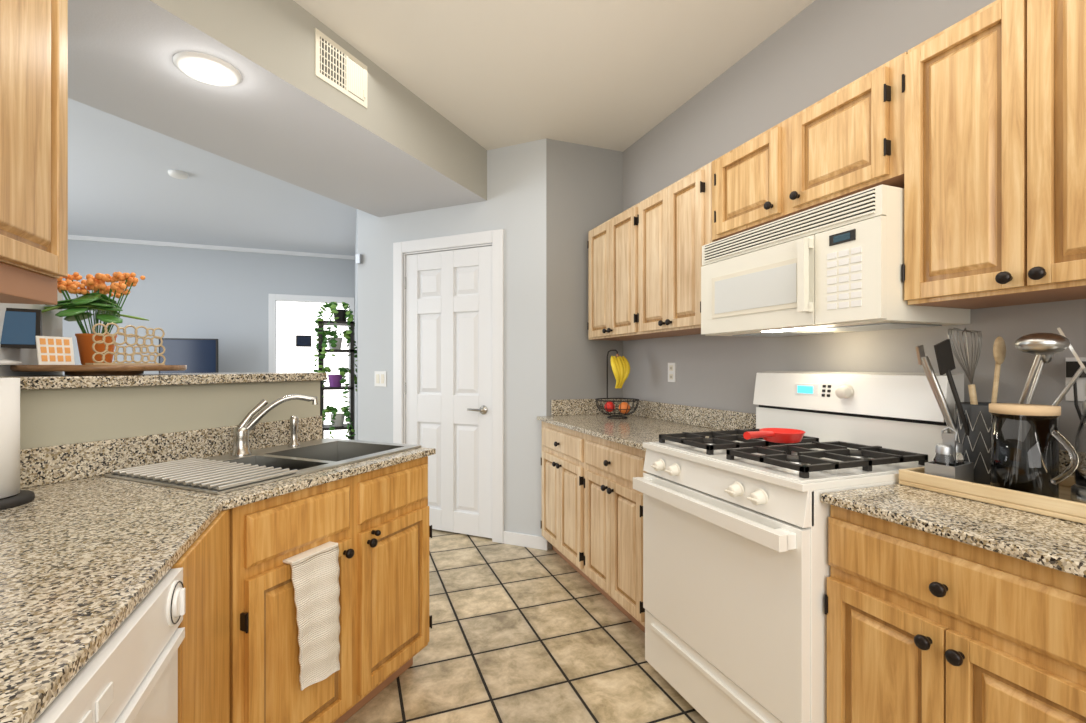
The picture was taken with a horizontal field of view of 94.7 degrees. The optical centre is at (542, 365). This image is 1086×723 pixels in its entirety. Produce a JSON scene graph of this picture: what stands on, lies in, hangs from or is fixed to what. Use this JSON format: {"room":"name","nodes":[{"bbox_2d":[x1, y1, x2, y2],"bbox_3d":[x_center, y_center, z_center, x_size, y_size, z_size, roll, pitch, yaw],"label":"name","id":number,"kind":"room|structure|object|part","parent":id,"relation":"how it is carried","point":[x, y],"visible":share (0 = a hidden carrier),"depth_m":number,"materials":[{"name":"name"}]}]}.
{"room":"kitchen","nodes":[
{"label":"kitchen","id":0,"kind":"room"},
{"bbox_2d":[0,279,62,375],"bbox_3d":[-1.033,-0.145,-0.100,0.100,2.730,3.955,0,0,-21],"label":"wall","id":1,"kind":"structure","parent":0,"point":[52,324],"depth_m":1.59,"materials":[{"name":"white paint"}]},
{"bbox_2d":[0,0,67,283],"bbox_3d":[-1.223,-0.646,0.970,0.306,0.868,0.421,0,0,-21],"label":"upper cabinet","id":2,"kind":"object","parent":1,"relation":"attached to","point":[33,150],"depth_m":1.09,"materials":[{"name":"brown wood"}]},
{"bbox_2d":[20,381,319,448],"bbox_3d":[-1.316,0.643,1.741,0.130,1.154,1.208,0,0,24],"label":"wall","id":3,"kind":"structure","parent":0,"point":[51,417],"depth_m":1.63,"materials":[{"name":"beige paint"}]},
{"bbox_2d":[0,372,326,389],"bbox_3d":[-1.417,0.047,1.803,0.435,0.034,1.194,0,0,24],"label":"bar","id":4,"kind":"object","parent":3,"relation":"on","point":[33,382],"visible":0.94,"depth_m":1.63,"materials":[{"name":"stone"}]},
{"bbox_2d":[10,365,186,374],"bbox_3d":[-1.465,0.013,1.676,0.444,0.032,0.444,0,0,-21],"label":"serving board","id":5,"kind":"object","parent":4,"relation":"on","point":[104,369],"visible":1,"depth_m":1.54,"materials":[{"name":"brown wood"}]},
{"bbox_2d":[0,308,41,364],"bbox_3d":[-1.604,-0.088,1.471,0.180,0.168,0.112,0,0,-41],"label":"smart display","id":6,"kind":"object","parent":5,"relation":"on","point":[22,328],"visible":0.79,"depth_m":1.49,"materials":[{"name":"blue glass"}]},
{"bbox_2d":[35,336,74,364],"bbox_3d":[-1.466,-0.044,1.498,0.032,0.089,0.090,0,0,14],"label":"greeting card","id":7,"kind":"object","parent":5,"relation":"on","point":[51,350],"visible":0.92,"depth_m":1.49,"materials":[{"name":"white paper"}]},
{"bbox_2d":[42,272,148,364],"bbox_3d":[-1.541,-0.165,1.727,0.284,0.323,0.284,0,0,-21],"label":"flower pot","id":8,"kind":"object","parent":5,"relation":"on","point":[101,304],"visible":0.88,"depth_m":1.70,"materials":[{"name":"orange"}]},
{"bbox_2d":[85,323,165,364],"bbox_3d":[-1.370,-0.071,1.658,0.040,0.137,0.225,0,0,20],"label":"ring sculpture","id":9,"kind":"object","parent":5,"relation":"on","point":[125,335],"visible":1,"depth_m":1.65,"materials":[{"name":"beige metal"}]},
{"bbox_2d":[63,239,354,439],"bbox_3d":[-4.632,-0.145,6.148,4.560,2.730,0.100,0,0,-21],"label":"wall","id":10,"kind":"structure","parent":0,"point":[221,296],"depth_m":6.32,"materials":[{"name":"grey paint"}]},
{"bbox_2d":[68,235,354,259],"bbox_3d":[-4.660,-1.484,6.067,4.450,0.049,0.029,0,0,-21],"label":"crown molding","id":11,"kind":"structure","parent":10,"relation":"attached to","point":[167,244],"depth_m":6.23,"materials":[{"name":"white wood"}]},
{"bbox_2d":[296,335,311,346],"bbox_3d":[-3.742,-0.390,7.819,0.220,0.180,0.016,0,0,-21],"label":"framed picture","id":12,"kind":"object","parent":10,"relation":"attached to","point":[303,340],"visible":1,"depth_m":7.81,"materials":[{"name":"black metal"}]},
{"bbox_2d":[268,294,354,439],"bbox_3d":[-3.078,0.140,6.683,1.045,2.160,0.014,0,0,-21],"label":"trim","id":13,"kind":"structure","parent":10,"relation":"attached to","point":[272,298],"depth_m":6.54,"materials":[{"name":"white"}]},
{"bbox_2d":[68,98,356,255],"bbox_3d":[-4.342,-1.535,4.669,6.269,0.050,13.000,0,0,24],"label":"ceiling","id":14,"kind":"structure","parent":0,"point":[123,183],"depth_m":4.54,"materials":[{"name":"white paint"}]},
{"bbox_2d":[168,170,188,178],"bbox_3d":[-2.850,-1.492,3.908,0.132,0.034,0.132,0,0,-21],"label":"smoke detector","id":15,"kind":"object","parent":14,"relation":"attached to","point":[177,174],"visible":1,"depth_m":3.87,"materials":[{"name":"white plastic"}]},
{"bbox_2d":[355,209,357,439],"bbox_3d":[-1.985,-0.145,5.462,0.110,2.730,3.080,0,0,-21],"label":"wall","id":16,"kind":"structure","parent":0,"point":[356,335],"depth_m":4.86,"materials":[{"name":"grey paint"}]},
{"bbox_2d":[358,139,545,536],"bbox_3d":[-0.524,-0.145,4.109,1.641,2.730,1.000,0,0,24],"label":"wall","id":17,"kind":"structure","parent":0,"point":[513,206],"depth_m":3.43,"materials":[{"name":"white paint"}]},
{"bbox_2d":[356,254,361,263],"bbox_3d":[-1.458,-0.848,3.960,0.044,0.075,0.030,0,0,24],"label":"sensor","id":18,"kind":"object","parent":17,"relation":"attached to","point":[358,258],"visible":1,"depth_m":3.95,"materials":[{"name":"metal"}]},
{"bbox_2d":[374,371,385,386],"bbox_3d":[-1.264,0.100,3.886,0.116,0.120,0.008,0,0,24],"label":"switch plate","id":19,"kind":"object","parent":17,"relation":"attached to","point":[379,378],"visible":1,"depth_m":3.88,"materials":[{"name":"white plastic"}]},
{"bbox_2d":[405,246,491,537],"bbox_3d":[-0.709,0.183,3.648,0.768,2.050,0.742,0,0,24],"label":"pantry door","id":20,"kind":"structure","parent":17,"relation":"in","point":[448,338],"depth_m":3.64,"materials":[{"name":"white wood"}]},
{"bbox_3d":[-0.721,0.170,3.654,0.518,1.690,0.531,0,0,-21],"label":"pantry door handle","id":21,"kind":"part","parent":20,"relation":"part of","materials":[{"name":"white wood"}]},
{"bbox_2d":[393,229,503,542],"bbox_3d":[-0.685,0.139,3.683,0.953,2.162,0.128,0,0,24],"label":"door frame","id":22,"kind":"structure","parent":17,"relation":"attached to","point":[494,239],"depth_m":3.46,"materials":[{"name":"white wood"}]},
{"bbox_2d":[503,531,547,550],"bbox_3d":[-0.725,1.177,3.643,1.653,0.085,0.013,0,0,24],"label":"baseboard","id":23,"kind":"structure","parent":17,"relation":"attached to","point":[527,540],"depth_m":3.37,"materials":[{"name":"white wood"}]},
{"bbox_2d":[344,529,707,722],"bbox_3d":[-2.444,1.250,2.864,6.290,0.060,10.500,0,0,-21],"label":"floor","id":24,"kind":"structure","parent":0,"point":[519,634],"depth_m":2.11,"materials":[{"name":"beige tile"}]},
{"bbox_2d":[34,567,184,722],"bbox_3d":[-0.842,0.788,0.502,0.682,0.859,0.596,0,0,-21],"label":"dishwasher","id":25,"kind":"object","parent":24,"relation":"on","point":[127,672],"visible":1,"depth_m":0.70,"materials":[{"name":"white enamel"},{"name":"white plastic"}]},
{"bbox_2d":[159,338,217,372],"bbox_3d":[-4.147,0.449,5.863,1.100,1.540,0.420,0,0,-21],"label":"television","id":26,"kind":"object","parent":24,"relation":"on","point":[197,355],"visible":0.21,"depth_m":5.84,"materials":[{"name":"glass"}]},
{"bbox_2d":[171,509,229,722],"bbox_3d":[-1.108,0.786,1.165,0.662,0.863,0.821,0,0,-21],"label":"base cabinet","id":27,"kind":"object","parent":24,"relation":"on","point":[203,561],"visible":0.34,"depth_m":1.06,"materials":[{"name":"brown wood"}]},
{"bbox_2d":[230,456,431,722],"bbox_3d":[-0.878,0.786,1.753,0.654,0.862,0.806,0,0,24],"label":"base cabinet","id":28,"kind":"object","parent":24,"relation":"on","point":[375,526],"visible":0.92,"depth_m":1.58,"materials":[{"name":"brown wood"}]},
{"bbox_2d":[0,416,435,722],"bbox_3d":[-0.693,0.289,0.926,1.265,0.129,2.725,0,0,-21],"label":"countertop","id":29,"kind":"structure","parent":28,"relation":"on","point":[91,554],"depth_m":0.97,"materials":[{"name":"stone"}]},
{"bbox_2d":[0,378,34,509],"bbox_3d":[-1.321,0.151,1.175,0.180,0.356,0.180,0,0,-21],"label":"paper towel holder","id":30,"kind":"object","parent":29,"relation":"on","point":[12,494],"visible":1,"depth_m":1.18,"materials":[{"name":"white paper"}]},
{"bbox_2d":[104,438,421,494],"bbox_3d":[-0.902,0.414,1.764,0.522,0.206,0.830,0,0,24],"label":"sink","id":31,"kind":"object","parent":29,"relation":"in","point":[221,474],"visible":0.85,"depth_m":1.60,"materials":[{"name":"silver metal"}]},
{"bbox_2d":[231,394,317,455],"bbox_3d":[-1.021,0.215,1.928,0.286,0.216,0.216,0,0,-21],"label":"faucet","id":32,"kind":"object","parent":29,"relation":"on","point":[248,423],"visible":1,"depth_m":1.84,"materials":[{"name":"silver metal"}]},
{"bbox_2d":[283,541,339,689],"bbox_3d":[-0.674,0.743,1.473,0.048,0.395,0.173,0,0,24],"label":"towel","id":33,"kind":"object","parent":28,"relation":"hanging from","point":[315,571],"visible":0.98,"depth_m":1.47,"materials":[{"name":"white fabric"}]},
{"bbox_2d":[313,302,356,439],"bbox_3d":[-1.770,0.333,4.291,0.444,1.772,0.400,0,0,-21],"label":"plant shelf","id":34,"kind":"object","parent":24,"relation":"on","point":[334,342],"visible":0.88,"depth_m":4.26,"materials":[{"name":"green plant"}]},
{"bbox_2d":[541,421,576,570],"bbox_3d":[0.387,0.786,3.098,0.632,0.864,0.667,0,0,-21],"label":"base cabinet","id":35,"kind":"object","parent":24,"relation":"on","point":[559,444],"depth_m":2.97,"materials":[{"name":"brown wood"}]},
{"bbox_2d":[577,431,645,632],"bbox_3d":[0.631,0.786,2.463,0.632,0.864,0.693,0,0,-21],"label":"base cabinet","id":36,"kind":"object","parent":24,"relation":"on","point":[592,517],"depth_m":2.38,"materials":[{"name":"brown wood"}]},
{"bbox_2d":[537,399,755,450],"bbox_3d":[0.504,0.289,2.772,0.648,0.129,1.361,0,0,-21],"label":"countertop","id":37,"kind":"structure","parent":36,"relation":"on","point":[648,421],"depth_m":2.80,"materials":[{"name":"stone"}]},
{"bbox_2d":[595,349,638,418],"bbox_3d":[0.470,0.112,3.169,0.279,0.434,0.279,0,0,-21],"label":"stand","id":38,"kind":"object","parent":37,"relation":"on","point":[620,365],"visible":1,"depth_m":3.13,"materials":[{"name":"black metal"}]},
{"bbox_2d":[633,371,963,722],"bbox_3d":[0.814,0.621,1.749,0.717,1.197,0.758,0,0,-21],"label":"stove","id":39,"kind":"object","parent":24,"relation":"on","point":[736,570],"visible":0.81,"depth_m":1.57,"materials":[{"name":"white metal"},{"name":"black iron"}]},
{"bbox_2d":[743,428,805,442],"bbox_3d":[0.773,0.239,1.733,0.303,0.053,0.158,0,0,-21],"label":"pan","id":40,"kind":"object","parent":39,"relation":"on","point":[780,435],"visible":1,"depth_m":1.71,"materials":[{"name":"red metal"}]},
{"bbox_2d":[824,505,1085,722],"bbox_3d":[1.232,0.786,0.851,0.664,0.863,1.206,0,0,-21],"label":"base cabinet","id":41,"kind":"object","parent":24,"relation":"on","point":[924,627],"visible":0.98,"depth_m":1.05,"materials":[{"name":"brown wood"}]},
{"bbox_2d":[821,449,1085,577],"bbox_3d":[1.240,0.289,0.854,0.648,0.129,1.206,0,0,-21],"label":"countertop","id":42,"kind":"structure","parent":41,"relation":"on","point":[1052,542],"depth_m":1.06,"materials":[{"name":"stone"}]},
{"bbox_2d":[899,467,1085,523],"bbox_3d":[1.250,0.308,1.190,0.342,0.042,0.565,0,0,-21],"label":"bamboo tray","id":43,"kind":"object","parent":42,"relation":"on","point":[1064,506],"visible":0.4,"depth_m":1.19,"materials":[{"name":"beige wood"}]},
{"bbox_2d":[925,426,973,482],"bbox_3d":[1.095,0.239,1.348,0.116,0.154,0.067,0,0,-31],"label":"salt","id":44,"kind":"object","parent":43,"relation":"on","point":[949,461],"visible":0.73,"depth_m":1.33,"materials":[{"name":"silver metal"}]},
{"bbox_2d":[916,327,1085,484],"bbox_3d":[1.207,0.102,1.341,0.261,0.429,0.342,0,0,-21],"label":"utensil crock","id":45,"kind":"object","parent":43,"relation":"on","point":[969,423],"visible":0.67,"depth_m":1.36,"materials":[{"name":"grey ceramic"}]},
{"bbox_2d":[989,403,1078,497],"bbox_3d":[1.170,0.205,1.189,0.126,0.222,0.169,0,0,-21],"label":"glass pitcher","id":46,"kind":"object","parent":43,"relation":"on","point":[1025,439],"visible":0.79,"depth_m":1.16,"materials":[{"name":"clear glass"}]},
{"bbox_2d":[1071,400,1085,503],"bbox_3d":[1.315,0.183,1.109,0.160,0.266,0.202,0,0,-21],"label":"kettle","id":47,"kind":"object","parent":43,"relation":"on","point":[1078,490],"visible":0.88,"depth_m":1.15,"materials":[{"name":"silver metal"}]},
{"bbox_2d":[293,0,814,151],"bbox_3d":[1.664,-1.535,-0.193,6.802,0.050,9.000,0,0,24],"label":"ceiling","id":48,"kind":"structure","parent":0,"point":[620,75],"depth_m":2.42,"materials":[{"name":"white paint"}]},
{"bbox_2d":[68,0,486,216],"bbox_3d":[-2.256,-1.344,0.506,0.969,0.372,7.091,0,0,24],"label":"soffit","id":49,"kind":"structure","parent":48,"relation":"attached to","point":[281,111],"depth_m":2.28,"materials":[{"name":"grey paint"}]},
{"bbox_2d":[173,51,241,86],"bbox_3d":[-1.306,-1.150,1.952,0.224,0.016,0.224,0,0,-21],"label":"recessed light","id":50,"kind":"object","parent":49,"relation":"attached to","point":[207,69],"visible":1,"depth_m":1.93,"materials":[{"name":"white plastic"}]},
{"bbox_2d":[315,28,366,108],"bbox_3d":[-0.922,-1.360,2.302,0.221,0.204,0.221,0,0,-21],"label":"air vent grille","id":51,"kind":"object","parent":49,"relation":"attached to","point":[340,69],"visible":1,"depth_m":2.29,"materials":[{"name":"beige plastic"}]},
{"bbox_2d":[546,138,622,549],"bbox_3d":[0.275,-0.145,3.469,0.580,2.730,0.100,0,0,-21],"label":"wall","id":52,"kind":"structure","parent":0,"point":[584,190],"depth_m":3.39,"materials":[{"name":"grey paint"}]},
{"bbox_2d":[623,0,1085,449],"bbox_3d":[1.451,-0.145,1.355,0.100,2.730,4.890,0,0,-21],"label":"wall","id":53,"kind":"structure","parent":0,"point":[815,51],"depth_m":2.11,"materials":[{"name":"grey paint"}]},
{"bbox_2d":[587,203,683,340],"bbox_3d":[0.535,-0.540,3.108,0.348,0.730,0.635,0,0,-21],"label":"upper cabinet","id":54,"kind":"object","parent":53,"relation":"attached to","point":[613,274],"visible":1,"depth_m":3.01,"materials":[{"name":"brown wood"}]},
{"bbox_2d":[668,363,675,381],"bbox_3d":[0.767,0.038,2.983,0.008,0.115,0.072,0,0,-21],"label":"electrical outlet","id":55,"kind":"object","parent":53,"relation":"attached to","point":[671,372],"visible":1,"depth_m":2.98,"materials":[{"name":"white plastic"}]},
{"bbox_2d":[637,162,714,334],"bbox_3d":[0.755,-0.540,2.533,0.348,0.730,0.588,0,0,-21],"label":"upper cabinet","id":56,"kind":"object","parent":53,"relation":"attached to","point":[674,221],"visible":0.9,"depth_m":2.45,"materials":[{"name":"brown wood"}]},
{"bbox_2d":[712,52,907,240],"bbox_3d":[1.011,-0.730,1.869,0.348,0.350,0.828,0,0,-21],"label":"upper cabinet","id":57,"kind":"object","parent":53,"relation":"attached to","point":[846,140],"visible":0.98,"depth_m":1.69,"materials":[{"name":"brown wood"}]},
{"bbox_2d":[701,184,969,336],"bbox_3d":[0.979,-0.318,1.828,0.438,0.384,0.773,0,0,-21],"label":"microwave","id":58,"kind":"object","parent":57,"relation":"attached to","point":[835,266],"visible":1,"depth_m":1.60,"materials":[{"name":"white plastic"}]},
{"bbox_2d":[902,0,1085,308],"bbox_3d":[1.262,-0.540,1.214,0.348,0.730,0.571,0,0,-21],"label":"upper cabinet","id":59,"kind":"object","parent":53,"relation":"attached to","point":[994,92],"visible":0.98,"depth_m":1.23,"materials":[{"name":"brown wood"}]},
{"bbox_2d":[1066,357,1085,419],"bbox_3d":[1.394,0.057,1.274,0.062,0.158,0.115,0,0,-21],"label":"electrical outlet","id":60,"kind":"object","parent":53,"relation":"attached to","point":[1081,389],"depth_m":1.31,"materials":[{"name":"white plastic"}]},
{"bbox_3d":[1.385,0.008,1.286,0.053,0.039,0.036,0,0,-21],"label":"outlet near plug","id":61,"kind":"part","parent":60,"relation":"part of","materials":[{"name":"black plastic"}]},
{"bbox_3d":[1.386,0.088,1.283,0.053,0.096,0.015,0,0,-21],"label":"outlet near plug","id":62,"kind":"part","parent":60,"relation":"part of","materials":[{"name":"white plastic"}]},
{"bbox_3d":[1.389,0.022,1.274,0.053,0.015,0.011,0,0,-21],"label":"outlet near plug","id":63,"kind":"part","parent":60,"relation":"part of","materials":[{"name":"white plastic"}]}
]}

